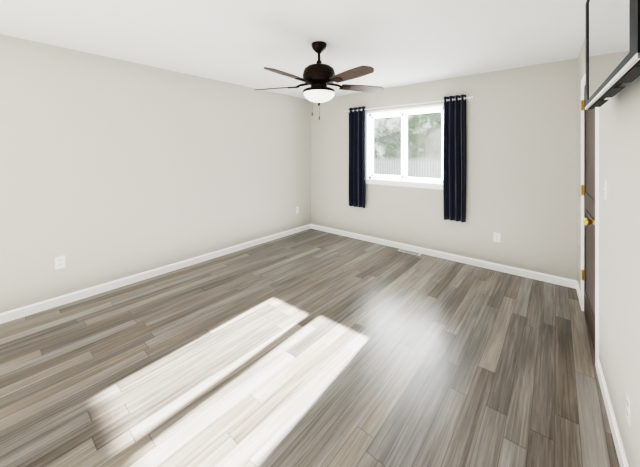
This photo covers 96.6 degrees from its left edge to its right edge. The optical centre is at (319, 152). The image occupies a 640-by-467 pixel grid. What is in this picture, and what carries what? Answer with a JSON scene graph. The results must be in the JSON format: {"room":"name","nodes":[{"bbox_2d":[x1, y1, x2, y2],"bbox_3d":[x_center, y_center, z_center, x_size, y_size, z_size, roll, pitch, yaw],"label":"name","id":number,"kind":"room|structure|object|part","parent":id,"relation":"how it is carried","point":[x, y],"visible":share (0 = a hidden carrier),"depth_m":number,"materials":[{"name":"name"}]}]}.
{"room":"empty bedroom","nodes":[
{"label":"empty bedroom","id":0,"kind":"room"},
{"bbox_2d":[0,34,310,312],"bbox_3d":[-1.727,0.221,3.663,0.120,2.440,4.940,0,0,40],"label":"wall","id":1,"kind":"structure","parent":0,"point":[112,169],"depth_m":3.11,"materials":[{"name":"grey paint"}]},
{"bbox_2d":[55,255,64,269],"bbox_3d":[-2.453,1.036,2.690,0.008,0.115,0.072,0,0,40],"label":"electrical outlet","id":2,"kind":"object","parent":1,"relation":"attached to","point":[59,262],"visible":1,"depth_m":2.69,"materials":[{"name":"white plastic"}]},
{"bbox_2d":[0,224,311,323],"bbox_3d":[-1.676,1.399,3.620,0.013,0.085,4.700,0,0,40],"label":"baseboard","id":3,"kind":"structure","parent":1,"relation":"attached to","point":[14,314],"depth_m":3.10,"materials":[{"name":"white wood"}]},
{"bbox_2d":[0,0,586,99],"bbox_3d":[-0.064,-1.049,2.280,4.447,0.100,4.940,0,0,40],"label":"ceiling","id":4,"kind":"structure","parent":0,"point":[394,43],"depth_m":2.41,"materials":[{"name":"white paint"}]},
{"bbox_2d":[255,41,383,119],"bbox_3d":[-0.029,-0.645,2.578,1.272,0.707,1.236,0,0,40],"label":"fan","id":5,"kind":"object","parent":4,"relation":"hanging from","point":[318,76],"visible":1,"depth_m":2.51,"materials":[{"name":"brown wood"}]},
{"bbox_3d":[-0.009,-0.713,2.622,0.300,0.572,0.300,0,0,40],"label":"motor","id":6,"kind":"part","parent":5,"relation":"part of","materials":[{"name":"brown metal"}]},
{"bbox_3d":[-0.009,-0.507,2.622,0.284,0.093,0.284,0,0,40],"label":"lamp shade","id":7,"kind":"part","parent":5,"relation":"part of","materials":[{"name":"white glass"}]},
{"bbox_2d":[0,229,619,466],"bbox_3d":[-0.064,1.491,2.280,4.447,0.100,4.940,0,0,40],"label":"floor","id":8,"kind":"structure","parent":0,"point":[311,348],"depth_m":1.89,"materials":[{"name":"laminate"}]},
{"bbox_2d":[398,249,420,255],"bbox_3d":[1.293,1.438,4.119,0.320,0.007,0.100,0,0,40],"label":"floor vent","id":9,"kind":"object","parent":8,"relation":"in","point":[410,252],"visible":1,"depth_m":4.10,"materials":[{"name":"white metal"}]},
{"bbox_2d":[311,58,577,280],"bbox_3d":[1.524,0.221,4.094,4.327,2.440,0.120,0,0,40],"label":"wall","id":10,"kind":"structure","parent":0,"point":[522,164],"depth_m":3.51,"materials":[{"name":"grey paint"}]},
{"bbox_2d":[365,104,443,178],"bbox_3d":[1.268,-0.118,4.301,1.266,1.098,0.128,0,0,40],"label":"window frame","id":11,"kind":"structure","parent":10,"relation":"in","point":[367,129],"depth_m":4.64,"materials":[{"name":"white wood"}]},
{"bbox_2d":[369,107,442,183],"bbox_3d":[1.279,-0.103,4.313,1.198,1.060,0.066,0,0,40],"label":"window","id":12,"kind":"structure","parent":11,"relation":"in","point":[409,144],"depth_m":4.31,"materials":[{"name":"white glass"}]},
{"bbox_3d":[1.279,-0.103,4.313,1.198,1.060,0.066,0,0,40],"label":"window frame vinyl","id":13,"kind":"part","parent":12,"relation":"part of","materials":[{"name":"white plastic"}]},
{"bbox_2d":[366,179,442,189],"bbox_3d":[1.260,0.467,4.291,1.310,0.079,0.155,0,0,40],"label":"window sill","id":14,"kind":"structure","parent":10,"relation":"attached to","point":[408,184],"depth_m":4.21,"materials":[{"name":"white wood"}]},
{"bbox_2d":[344,94,473,221],"bbox_3d":[1.186,0.073,4.225,1.978,1.635,0.110,0,0,40],"label":"curtains","id":15,"kind":"object","parent":10,"relation":"attached to","point":[454,156],"visible":1,"depth_m":3.78,"materials":[{"name":"blue fabric"}]},
{"bbox_3d":[1.192,-0.694,4.232,1.978,0.060,0.092,0,0,40],"label":"rod","id":16,"kind":"part","parent":15,"relation":"part of","materials":[{"name":"white metal"}]},
{"bbox_2d":[312,224,576,288],"bbox_3d":[1.282,1.399,4.210,3.747,0.085,0.013,0,0,40],"label":"baseboard","id":17,"kind":"structure","parent":10,"relation":"attached to","point":[557,280],"depth_m":3.72,"materials":[{"name":"white wood"}]},
{"bbox_2d":[494,232,499,242],"bbox_3d":[2.161,1.036,3.481,0.072,0.115,0.008,0,0,40],"label":"outlet","id":18,"kind":"object","parent":10,"relation":"attached to","point":[496,238],"visible":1,"depth_m":3.48,"materials":[{"name":"white plastic"}]},
{"bbox_2d":[578,37,639,466],"bbox_3d":[1.328,0.221,1.126,0.275,2.440,4.941,0,0,40],"label":"wall","id":19,"kind":"structure","parent":0,"point":[619,243],"depth_m":1.36,"materials":[{"name":"grey paint"}]},
{"bbox_2d":[581,85,594,349],"bbox_3d":[2.135,0.419,2.259,0.106,2.031,0.842,0,0,40],"label":"door","id":20,"kind":"structure","parent":19,"relation":"in","point":[589,213],"depth_m":2.29,"materials":[{"name":"grey"}]},
{"bbox_3d":[2.383,0.341,2.587,0.021,1.636,0.020,0,0,40],"label":"door hinges","id":21,"kind":"part","parent":20,"relation":"part of","materials":[{"name":"gold metal"}]},
{"bbox_3d":[1.893,0.486,1.997,0.070,0.064,0.064,0,0,40],"label":"knob","id":22,"kind":"part","parent":20,"relation":"part of","materials":[{"name":"gold metal"}]},
{"bbox_2d":[581,72,598,366],"bbox_3d":[2.173,0.389,2.221,0.160,2.105,0.970,0,0,40],"label":"door frame","id":23,"kind":"structure","parent":19,"relation":"attached to","point":[583,82],"depth_m":1.92,"materials":[{"name":"white wood"}]},
{"bbox_2d":[576,281,628,466],"bbox_3d":[1.179,1.399,1.044,0.170,0.085,4.985,0,0,40],"label":"baseboard","id":24,"kind":"structure","parent":19,"relation":"attached to","point":[622,458],"depth_m":1.51,"materials":[{"name":"white wood"}]},
{"bbox_2d":[603,180,607,200],"bbox_3d":[1.649,0.216,1.649,0.019,0.115,0.072,0,0,40],"label":"light switch","id":25,"kind":"object","parent":19,"relation":"attached to","point":[605,188],"visible":0.95,"depth_m":1.62,"materials":[{"name":"white plastic"}]},
{"bbox_2d":[585,0,639,109],"bbox_3d":[1.155,-0.520,1.093,0.112,0.576,1.075,0,0,38],"label":"tv","id":26,"kind":"object","parent":19,"relation":"attached to","point":[612,46],"visible":1,"depth_m":1.01,"materials":[{"name":"black plastic"}]},
{"label":"chrome trim","id":27,"kind":"part","parent":26,"relation":"part of","materials":[{"name":"silver metal"}]},
{"bbox_2d":[626,390,631,428],"bbox_3d":[1.315,1.091,1.213,0.010,0.115,0.072,0,0,40],"label":"electrical outlet","id":28,"kind":"object","parent":19,"relation":"attached to","point":[628,408],"visible":0.98,"depth_m":1.20,"materials":[{"name":"white plastic"}]},
{"label":"outside","id":29,"kind":"structure","parent":0,"visible":0},
{"bbox_2d":[374,112,441,178],"bbox_3d":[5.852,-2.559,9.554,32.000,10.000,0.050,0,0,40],"label":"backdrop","id":30,"kind":"structure","parent":29,"point":[395,167],"depth_m":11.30,"materials":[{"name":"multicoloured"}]}
]}

